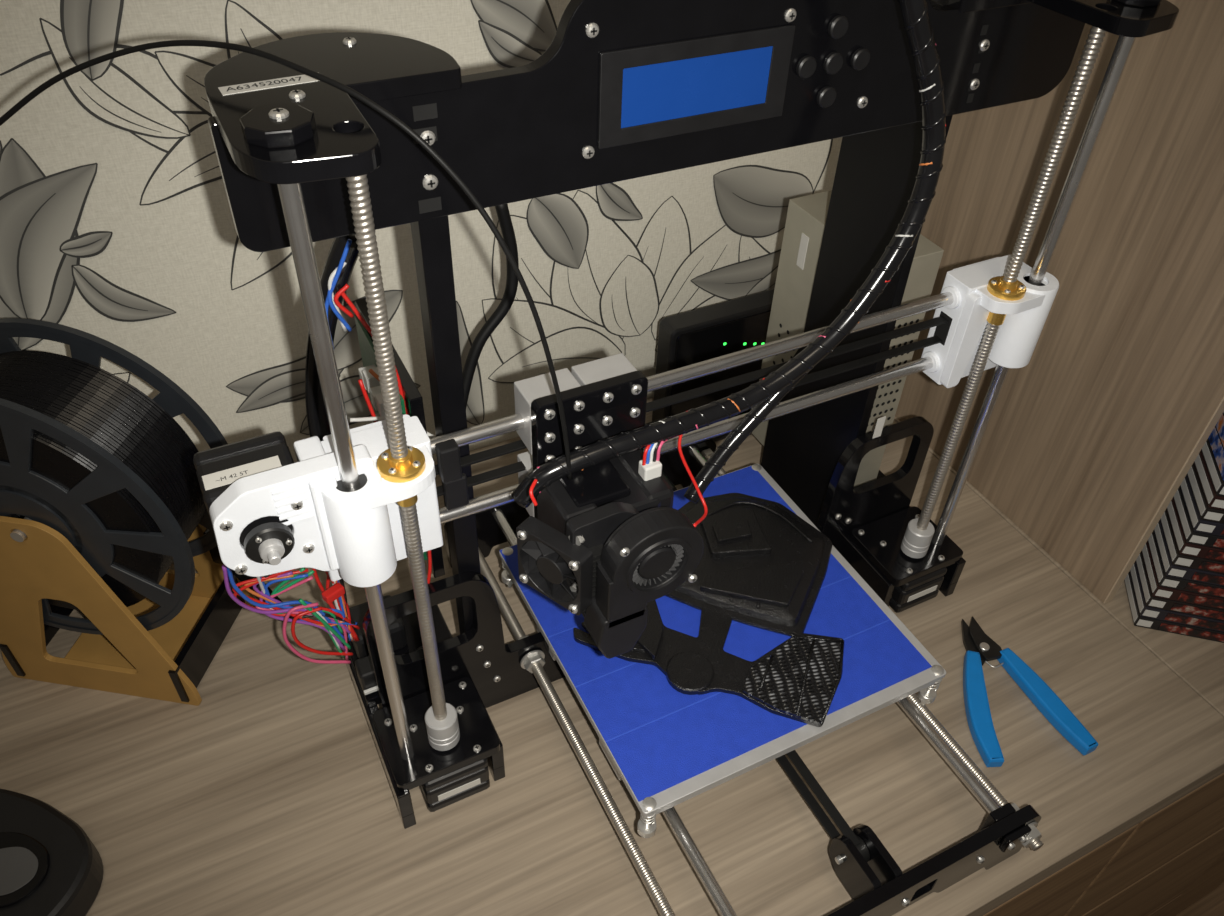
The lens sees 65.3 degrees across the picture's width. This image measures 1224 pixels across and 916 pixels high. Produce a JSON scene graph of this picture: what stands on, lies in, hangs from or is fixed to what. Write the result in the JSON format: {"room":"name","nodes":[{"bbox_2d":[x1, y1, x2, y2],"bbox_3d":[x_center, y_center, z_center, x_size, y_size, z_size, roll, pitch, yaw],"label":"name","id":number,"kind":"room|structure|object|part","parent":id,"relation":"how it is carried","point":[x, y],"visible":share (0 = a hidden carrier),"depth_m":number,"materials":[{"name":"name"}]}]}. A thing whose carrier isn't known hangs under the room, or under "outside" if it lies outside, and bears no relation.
{"room":"workspace","nodes":[
{"label":"workspace","id":0,"kind":"room"},
{"bbox_2d":[0,0,841,462],"bbox_3d":[-0.323,-0.274,0.539,1.460,2.330,0.060,-17,46,-21],"label":"wallpapered surface","id":1,"kind":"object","parent":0,"point":[175,253],"visible":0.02,"depth_m":0.65,"materials":[{"name":"paper"}]},
{"bbox_2d":[42,1,767,381],"bbox_3d":[-0.120,-0.149,0.746,0.697,0.420,0.001,-17,46,-21],"label":"printed petals","id":2,"kind":"object","parent":1,"relation":"attached to","point":[607,247],"depth_m":0.80,"materials":[{"name":"beige paper"}]},
{"bbox_2d":[0,0,812,433],"bbox_3d":[-0.126,-0.179,0.714,0.778,0.414,0.001,-17,46,-21],"label":"leaves","id":3,"kind":"object","parent":1,"relation":"attached to","point":[40,256],"depth_m":0.65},
{"bbox_2d":[0,0,832,434],"bbox_3d":[-0.128,-0.147,0.743,0.778,0.500,0.002,-17,46,-21],"label":"printed outlines","id":4,"kind":"object","parent":1,"relation":"attached to","point":[116,45],"visible":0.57,"depth_m":0.65,"materials":[{"name":"black paper"}]},
{"bbox_2d":[1176,882,1223,915],"bbox_3d":[0.245,1.165,0.723,3.000,0.020,2.075,-17,46,-21],"label":"floor","id":5,"kind":"structure","parent":0,"point":[1212,904],"depth_m":1.33,"materials":[{"name":"brown wood"}]},
{"bbox_2d":[0,397,1223,915],"bbox_3d":[-0.065,0.432,0.926,1.800,0.720,0.521,-17,46,-21],"label":"desk","id":6,"kind":"object","parent":5,"relation":"on","point":[272,794],"visible":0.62,"depth_m":0.64,"materials":[{"name":"brown wood"}]},
{"bbox_2d":[0,789,103,915],"bbox_3d":[-0.366,0.246,0.557,0.123,0.031,0.096,15,43,14],"label":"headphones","id":7,"kind":"object","parent":6,"relation":"on","point":[49,865],"visible":1,"depth_m":0.55,"materials":[{"name":"black plastic"}]},
{"bbox_2d":[0,516,293,705],"bbox_3d":[-0.330,0.073,0.647,0.173,0.170,0.096,7,42,5],"label":"holder","id":8,"kind":"object","parent":6,"relation":"on","point":[169,661],"visible":0.46,"depth_m":0.65,"materials":[{"name":"brown wood"}]},
{"bbox_2d":[0,318,227,634],"bbox_3d":[-0.345,0.018,0.596,0.202,0.202,0.072,7,42,5],"label":"spool","id":9,"kind":"object","parent":8,"relation":"in","point":[86,455],"visible":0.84,"depth_m":0.56,"materials":[{"name":"plastic"}]},
{"bbox_3d":[-0.349,0.132,0.703,0.080,0.006,0.084,7,42,5],"label":"board","id":10,"kind":"part","parent":8,"relation":"part of","materials":[{"name":"brown wood"}]},
{"bbox_3d":[-0.263,0.086,0.696,0.047,0.090,0.007,7,42,5],"label":"black support leg","id":11,"kind":"part","parent":8,"relation":"part of","materials":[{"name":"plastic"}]},
{"bbox_2d":[193,0,1178,915],"bbox_3d":[0.051,-0.006,0.519,0.509,0.482,0.406,-17,46,-21],"label":"printer","id":12,"kind":"object","parent":6,"relation":"on","point":[622,90],"visible":0.95,"depth_m":0.49,"materials":[{"name":"black plastic"}]},
{"bbox_3d":[-0.171,0.018,0.456,0.042,0.042,0.018,-17,46,-21],"label":"motor","id":13,"kind":"part","parent":12,"relation":"part of","materials":[{"name":"black metal"}]},
{"bbox_3d":[-0.161,0.032,0.442,0.024,0.024,0.008,-17,46,-21],"label":"motor","id":14,"kind":"part","parent":12,"relation":"part of","materials":[{"name":"black metal"}]},
{"bbox_2d":[0,40,571,479],"bbox_3d":[-0.234,-0.061,0.461,0.438,0.285,0.027,10,43,9],"label":"strand","id":15,"kind":"object","parent":12,"relation":"attached to","point":[204,43],"visible":1,"depth_m":0.37,"materials":[{"name":"black plastic"}]},
{"bbox_3d":[-0.102,-0.139,0.367,0.097,0.008,0.122,-17,46,-21],"label":"plate","id":16,"kind":"part","parent":12,"relation":"part of","materials":[{"name":"black plastic"}]},
{"bbox_3d":[-0.120,0.041,0.463,0.008,0.396,0.008,-17,46,-21],"label":"smooth rod","id":17,"kind":"part","parent":12,"relation":"part of","materials":[{"name":"metal"}]},
{"bbox_3d":[-0.158,0.172,0.633,0.008,0.025,0.140,-17,46,-21],"label":"bracket plate","id":18,"kind":"part","parent":12,"relation":"part of","materials":[{"name":"black plastic"}]},
{"bbox_3d":[-0.144,0.131,0.654,0.067,0.008,0.067,-17,46,-21],"label":"motor plate","id":19,"kind":"part","parent":12,"relation":"part of","materials":[{"name":"black plastic"}]},
{"bbox_3d":[-0.112,0.174,0.607,0.067,0.008,0.058,-17,46,-21],"label":"motor plate","id":20,"kind":"part","parent":12,"relation":"part of","materials":[{"name":"black plastic"}]},
{"bbox_2d":[435,439,461,482],"bbox_3d":[-0.080,0.002,0.468,0.010,0.021,0.008,-17,46,-21],"label":"switch","id":21,"kind":"object","parent":12,"relation":"attached to","point":[449,465],"depth_m":0.46,"materials":[{"name":"black plastic"}]},
{"bbox_3d":[-0.106,0.195,0.616,0.042,0.016,0.042,-17,46,-21],"label":"motor","id":22,"kind":"part","parent":12,"relation":"part of","materials":[{"name":"black metal"}]},
{"bbox_3d":[-0.103,0.152,0.657,0.008,0.025,0.134,-17,46,-21],"label":"bracket plate","id":23,"kind":"part","parent":12,"relation":"part of","materials":[{"name":"black plastic"}]},
{"bbox_3d":[-0.038,0.043,0.472,0.012,0.011,0.007,27,48,25],"label":"fan blade","id":24,"kind":"part","parent":12,"relation":"part of","materials":[{"name":"black plastic"}]},
{"bbox_2d":[520,650,544,668],"bbox_3d":[-0.055,0.139,0.657,0.018,0.018,0.001,-17,46,-21],"label":"washer","id":25,"kind":"object","parent":12,"relation":"in","point":[529,659],"depth_m":0.65,"materials":[{"name":"metal"}]},
{"bbox_3d":[-0.039,0.054,0.482,0.012,0.011,0.007,27,48,25],"label":"fan blade","id":26,"kind":"part","parent":12,"relation":"part of","materials":[{"name":"black plastic"}]},
{"bbox_3d":[-0.031,0.043,0.464,0.012,0.011,0.004,3,42,1],"label":"fan blade","id":27,"kind":"part","parent":12,"relation":"part of","materials":[{"name":"black plastic"}]},
{"bbox_3d":[-0.031,0.061,0.482,0.004,0.011,0.012,-12,44,-16],"label":"fan blade","id":28,"kind":"part","parent":12,"relation":"part of","materials":[{"name":"black plastic"}]},
{"bbox_3d":[-0.028,0.053,0.472,0.040,0.040,0.010,27,48,25],"label":"axial fan frame","id":29,"kind":"part","parent":12,"relation":"part of","materials":[{"name":"black plastic"}]},
{"bbox_3d":[-0.021,0.048,0.461,0.013,0.012,0.006,1,42,-2],"label":"fan blade","id":30,"kind":"part","parent":12,"relation":"part of","materials":[{"name":"black plastic"}]},
{"bbox_3d":[-0.022,0.066,0.475,0.006,0.012,0.014,-17,46,-21],"label":"fan blade","id":31,"kind":"part","parent":12,"relation":"part of","materials":[{"name":"black plastic"}]},
{"bbox_3d":[-0.018,0.059,0.466,0.010,0.010,0.007,27,48,25],"label":"fan blade","id":32,"kind":"part","parent":12,"relation":"part of","materials":[{"name":"black plastic"}]},
{"bbox_3d":[-0.031,0.171,0.623,0.008,0.008,0.402,-17,46,-21],"label":"threaded rod","id":33,"kind":"part","parent":12,"relation":"part of","materials":[{"name":"metal"}]},
{"bbox_3d":[-0.021,0.034,0.794,0.244,0.052,0.008,-17,46,-21],"label":"plate","id":34,"kind":"part","parent":12,"relation":"part of","materials":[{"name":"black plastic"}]},
{"bbox_3d":[-0.012,-0.002,0.502,0.062,0.087,0.007,-17,46,-21],"label":"carriage plate","id":35,"kind":"part","parent":12,"relation":"part of","materials":[{"name":"black plastic"}]},
{"bbox_3d":[-0.010,0.013,0.481,0.030,0.005,0.030,-17,46,-21],"label":"feeder plate","id":36,"kind":"part","parent":12,"relation":"part of","materials":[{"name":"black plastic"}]},
{"bbox_3d":[-0.004,0.035,0.466,0.038,0.028,0.008,-17,46,-21],"label":"idler arm","id":37,"kind":"part","parent":12,"relation":"part of","materials":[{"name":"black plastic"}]},
{"bbox_3d":[-0.007,0.155,0.629,0.008,0.008,0.380,-17,46,-21],"label":"smooth rod","id":38,"kind":"part","parent":12,"relation":"part of","materials":[{"name":"metal"}]},
{"bbox_3d":[-0.005,0.027,0.495,0.048,0.034,0.042,-17,46,-21],"label":"extruder motor","id":39,"kind":"part","parent":12,"relation":"part of","materials":[{"name":"black metal"}]},
{"bbox_3d":[0.054,-0.180,0.445,0.459,0.085,0.008,-17,46,-21],"label":"lcd panel","id":40,"kind":"part","parent":12,"relation":"part of","materials":[{"name":"black plastic"}]},
{"bbox_3d":[0.045,0.080,0.679,0.434,0.140,0.008,-17,46,-21],"label":"frame plate","id":41,"kind":"part","parent":12,"relation":"part of","materials":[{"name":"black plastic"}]},
{"bbox_3d":[0.026,0.035,0.787,0.042,0.042,0.040,-17,46,-21],"label":"motor","id":42,"kind":"part","parent":12,"relation":"part of","materials":[{"name":"black metal"}]},
{"bbox_3d":[0.032,0.044,0.469,0.004,0.002,0.009,-17,46,-21],"label":"blower blade","id":43,"kind":"part","parent":12,"relation":"part of","materials":[{"name":"grey plastic"}]},
{"bbox_3d":[0.058,-0.016,0.563,0.430,0.008,0.008,-17,46,-21],"label":"smooth rod","id":44,"kind":"part","parent":12,"relation":"part of","materials":[{"name":"metal"}]},
{"bbox_3d":[0.060,-0.052,0.531,0.430,0.008,0.008,-17,46,-21],"label":"smooth rod","id":45,"kind":"part","parent":12,"relation":"part of","materials":[{"name":"metal"}]},
{"bbox_2d":[573,600,844,726],"bbox_3d":[0.060,0.122,0.612,0.172,0.009,0.071,12,43,11],"label":"print","id":46,"kind":"object","parent":12,"relation":"on","point":[799,679],"visible":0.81,"depth_m":0.60},
{"bbox_3d":[0.067,0.102,0.644,0.220,0.003,0.220,-17,46,-21],"label":"heated bed plate","id":47,"kind":"part","parent":12,"relation":"part of","materials":[{"name":"metal"}]},
{"bbox_2d":[665,493,831,636],"bbox_3d":[0.092,0.062,0.671,0.120,0.020,0.120,14,43,12],"label":"print","id":48,"kind":"object","parent":12,"relation":"on","point":[762,565],"visible":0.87,"depth_m":0.66},
{"bbox_3d":[0.099,0.088,0.640,0.078,0.005,0.035,-7,43,-11],"label":"plate","id":49,"kind":"part","parent":48,"relation":"part of","materials":[{"name":"black plastic"}]},
{"bbox_3d":[0.152,0.105,0.692,0.008,0.008,0.380,-17,46,-21],"label":"smooth rod","id":50,"kind":"part","parent":12,"relation":"part of","materials":[{"name":"metal"}]},
{"bbox_3d":[0.160,-0.104,0.670,0.008,0.433,0.099,-17,46,-21],"label":"plate","id":51,"kind":"part","parent":12,"relation":"part of","materials":[{"name":"black plastic"}]},
{"bbox_3d":[0.181,0.063,0.769,0.008,0.025,0.134,-17,46,-21],"label":"bracket plate","id":52,"kind":"part","parent":12,"relation":"part of","materials":[{"name":"black plastic"}]},
{"bbox_3d":[0.164,0.110,0.700,0.008,0.008,0.402,-17,46,-21],"label":"threaded rod","id":53,"kind":"part","parent":12,"relation":"part of","materials":[{"name":"metal"}]},
{"bbox_3d":[0.196,0.024,0.789,0.067,0.008,0.067,-17,46,-21],"label":"motor plate","id":54,"kind":"part","parent":12,"relation":"part of","materials":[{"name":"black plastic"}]},
{"bbox_3d":[0.228,0.068,0.742,0.067,0.008,0.058,-17,46,-21],"label":"motor plate","id":55,"kind":"part","parent":12,"relation":"part of","materials":[{"name":"black plastic"}]},
{"bbox_3d":[0.230,0.090,0.749,0.042,0.016,0.042,-17,46,-21],"label":"motor","id":56,"kind":"part","parent":12,"relation":"part of","materials":[{"name":"black metal"}]},
{"bbox_3d":[0.148,0.262,0.547,0.244,0.052,0.008,-17,46,-21],"label":"plate","id":57,"kind":"part","parent":12,"relation":"part of","materials":[{"name":"black plastic"}]},
{"bbox_3d":[0.238,0.048,0.790,0.008,0.025,0.140,-17,46,-21],"label":"bracket plate","id":58,"kind":"part","parent":12,"relation":"part of","materials":[{"name":"black plastic"}]},
{"bbox_2d":[966,93,973,102],"bbox_3d":[0.195,-0.196,0.521,0.004,0.005,0.001,-17,46,-21],"label":"vent","id":59,"kind":"object","parent":12,"relation":"attached to","point":[969,96],"depth_m":0.52,"materials":[{"name":"black plastic"}]},
{"bbox_2d":[972,63,980,72],"bbox_3d":[0.194,-0.208,0.509,0.004,0.005,0.001,-17,46,-21],"label":"vent","id":60,"kind":"object","parent":12,"relation":"attached to","point":[976,67],"depth_m":0.51,"materials":[{"name":"black plastic"}]},
{"bbox_2d":[980,25,988,35],"bbox_3d":[0.193,-0.222,0.495,0.004,0.005,0.001,-17,46,-21],"label":"vent","id":61,"kind":"object","parent":12,"relation":"attached to","point":[984,29],"depth_m":0.50,"materials":[{"name":"black plastic"}]},
{"bbox_2d":[1028,822,1037,826],"bbox_3d":[0.249,0.225,0.575,0.018,0.018,0.001,-17,46,-21],"label":"washer","id":62,"kind":"object","parent":12,"relation":"in","point":[1030,824],"depth_m":0.57,"materials":[{"name":"metal"}]},
{"bbox_3d":[0.258,-0.077,0.613,0.008,0.396,0.008,-17,46,-21],"label":"smooth rod","id":63,"kind":"part","parent":12,"relation":"part of","materials":[{"name":"metal"}]},
{"bbox_3d":[0.218,-0.240,0.494,0.097,0.008,0.122,-17,46,-21],"label":"plate","id":64,"kind":"part","parent":12,"relation":"part of","materials":[{"name":"black plastic"}]},
{"bbox_2d":[652,289,773,441],"bbox_3d":[0.100,-0.083,0.872,0.129,0.129,0.055,-17,46,-21],"label":"router","id":65,"kind":"object","parent":6,"relation":"on","point":[691,337],"visible":0.33,"depth_m":0.83,"materials":[{"name":"black plastic"}]},
{"bbox_2d":[961,616,1097,766],"bbox_3d":[0.273,0.171,0.685,0.082,0.011,0.126,-17,46,-21],"label":"cutter","id":66,"kind":"object","parent":6,"relation":"on","point":[980,648],"visible":1,"depth_m":0.68,"materials":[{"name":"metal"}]},
{"bbox_2d":[895,0,1223,603],"bbox_3d":[0.326,-0.365,0.559,0.010,0.980,0.380,-17,46,-21],"label":"panel","id":67,"kind":"object","parent":6,"relation":"on","point":[1085,446],"visible":0.72,"depth_m":0.69,"materials":[{"name":"brown wood"}]},
{"bbox_3d":[0.162,0.377,0.644,0.432,0.192,0.014,-17,46,-21],"label":"drawer","id":68,"kind":"part","parent":6,"relation":"part of","materials":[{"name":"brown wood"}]},
{"bbox_3d":[0.493,0.274,0.775,0.302,0.192,0.014,-17,46,-21],"label":"drawer","id":69,"kind":"part","parent":6,"relation":"part of","materials":[{"name":"brown wood"}]},
{"bbox_3d":[0.486,0.428,0.914,0.302,0.216,0.014,-17,46,-21],"label":"drawer","id":70,"kind":"part","parent":6,"relation":"part of","materials":[{"name":"brown wood"}]},
{"bbox_3d":[0.479,0.611,1.078,0.302,0.266,0.014,-17,46,-21],"label":"drawer","id":71,"kind":"part","parent":6,"relation":"part of","materials":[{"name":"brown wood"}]},
{"bbox_2d":[1124,412,1223,642],"bbox_3d":[0.485,0.009,0.725,0.115,0.212,0.164,10,42,9],"label":"book stack","id":72,"kind":"object","parent":6,"relation":"on","point":[1175,584],"visible":0.48,"depth_m":0.70,"materials":[{"name":"paper"}]},
{"bbox_2d":[1124,571,1223,642],"bbox_3d":[0.482,0.084,0.792,0.115,0.011,0.164,10,42,9],"label":"book","id":73,"kind":"object","parent":72,"relation":"on","point":[1143,616],"depth_m":0.73,"materials":[{"name":"paper"}]},
{"bbox_2d":[1130,561,1223,631],"bbox_3d":[0.482,0.075,0.784,0.115,0.011,0.164,10,42,9],"label":"book","id":74,"kind":"object","parent":72,"relation":"on","point":[1149,611],"depth_m":0.73,"materials":[{"name":"multicoloured paper"}]},
{"bbox_2d":[1136,551,1223,620],"bbox_3d":[0.482,0.067,0.776,0.115,0.011,0.164,10,42,9],"label":"book","id":75,"kind":"object","parent":72,"relation":"on","point":[1154,601],"depth_m":0.72,"materials":[{"name":"paper"}]},
{"bbox_2d":[1142,540,1223,609],"bbox_3d":[0.483,0.058,0.768,0.115,0.011,0.164,10,42,9],"label":"book","id":76,"kind":"object","parent":72,"relation":"on","point":[1160,591],"depth_m":0.72,"materials":[{"name":"white paper"}]},
{"bbox_2d":[1148,530,1223,597],"bbox_3d":[0.483,0.049,0.760,0.115,0.011,0.164,10,42,9],"label":"book","id":77,"kind":"object","parent":72,"relation":"on","point":[1166,580],"depth_m":0.71,"materials":[{"name":"paper"}]},
{"bbox_2d":[1154,520,1223,585],"bbox_3d":[0.483,0.040,0.752,0.115,0.011,0.164,10,42,9],"label":"book","id":78,"kind":"object","parent":72,"relation":"on","point":[1172,568],"depth_m":0.70,"materials":[{"name":"white paper"}]},
{"bbox_2d":[1160,509,1223,573],"bbox_3d":[0.484,0.031,0.745,0.115,0.011,0.164,10,42,9],"label":"book","id":79,"kind":"object","parent":72,"relation":"on","point":[1178,556],"depth_m":0.69,"materials":[{"name":"white paper"}]},
{"bbox_2d":[1166,498,1223,561],"bbox_3d":[0.484,0.023,0.737,0.115,0.011,0.164,10,42,9],"label":"book","id":80,"kind":"object","parent":72,"relation":"on","point":[1184,544],"depth_m":0.69,"materials":[{"name":"paper"}]},
{"bbox_2d":[1173,486,1223,548],"bbox_3d":[0.485,0.014,0.729,0.115,0.011,0.164,10,42,9],"label":"book","id":81,"kind":"object","parent":72,"relation":"on","point":[1190,532],"depth_m":0.68,"materials":[{"name":"white paper"}]},
{"bbox_2d":[1180,474,1223,536],"bbox_3d":[0.485,0.005,0.721,0.115,0.011,0.164,10,42,9],"label":"book","id":82,"kind":"object","parent":72,"relation":"on","point":[1197,519],"depth_m":0.67,"materials":[{"name":"paper"}]},
{"bbox_2d":[1187,463,1223,522],"bbox_3d":[0.485,-0.004,0.713,0.115,0.011,0.164,10,42,9],"label":"book","id":83,"kind":"object","parent":72,"relation":"on","point":[1203,504],"depth_m":0.67,"materials":[{"name":"white paper"}]},
{"bbox_2d":[1194,451,1223,509],"bbox_3d":[0.486,-0.013,0.705,0.115,0.011,0.164,10,42,9],"label":"book","id":84,"kind":"object","parent":72,"relation":"on","point":[1208,480],"depth_m":0.66,"materials":[{"name":"white paper"}]},
{"bbox_2d":[1201,439,1223,495],"bbox_3d":[0.486,-0.021,0.697,0.115,0.011,0.164,10,42,9],"label":"book","id":85,"kind":"object","parent":72,"relation":"on","point":[1212,452],"depth_m":0.66,"materials":[{"name":"paper"}]},
{"bbox_2d":[1215,425,1223,449],"bbox_3d":[0.486,-0.030,0.689,0.115,0.011,0.164,10,42,9],"label":"book","id":86,"kind":"object","parent":72,"relation":"on","point":[1219,429],"depth_m":0.66,"materials":[{"name":"blue paper"}]}
]}

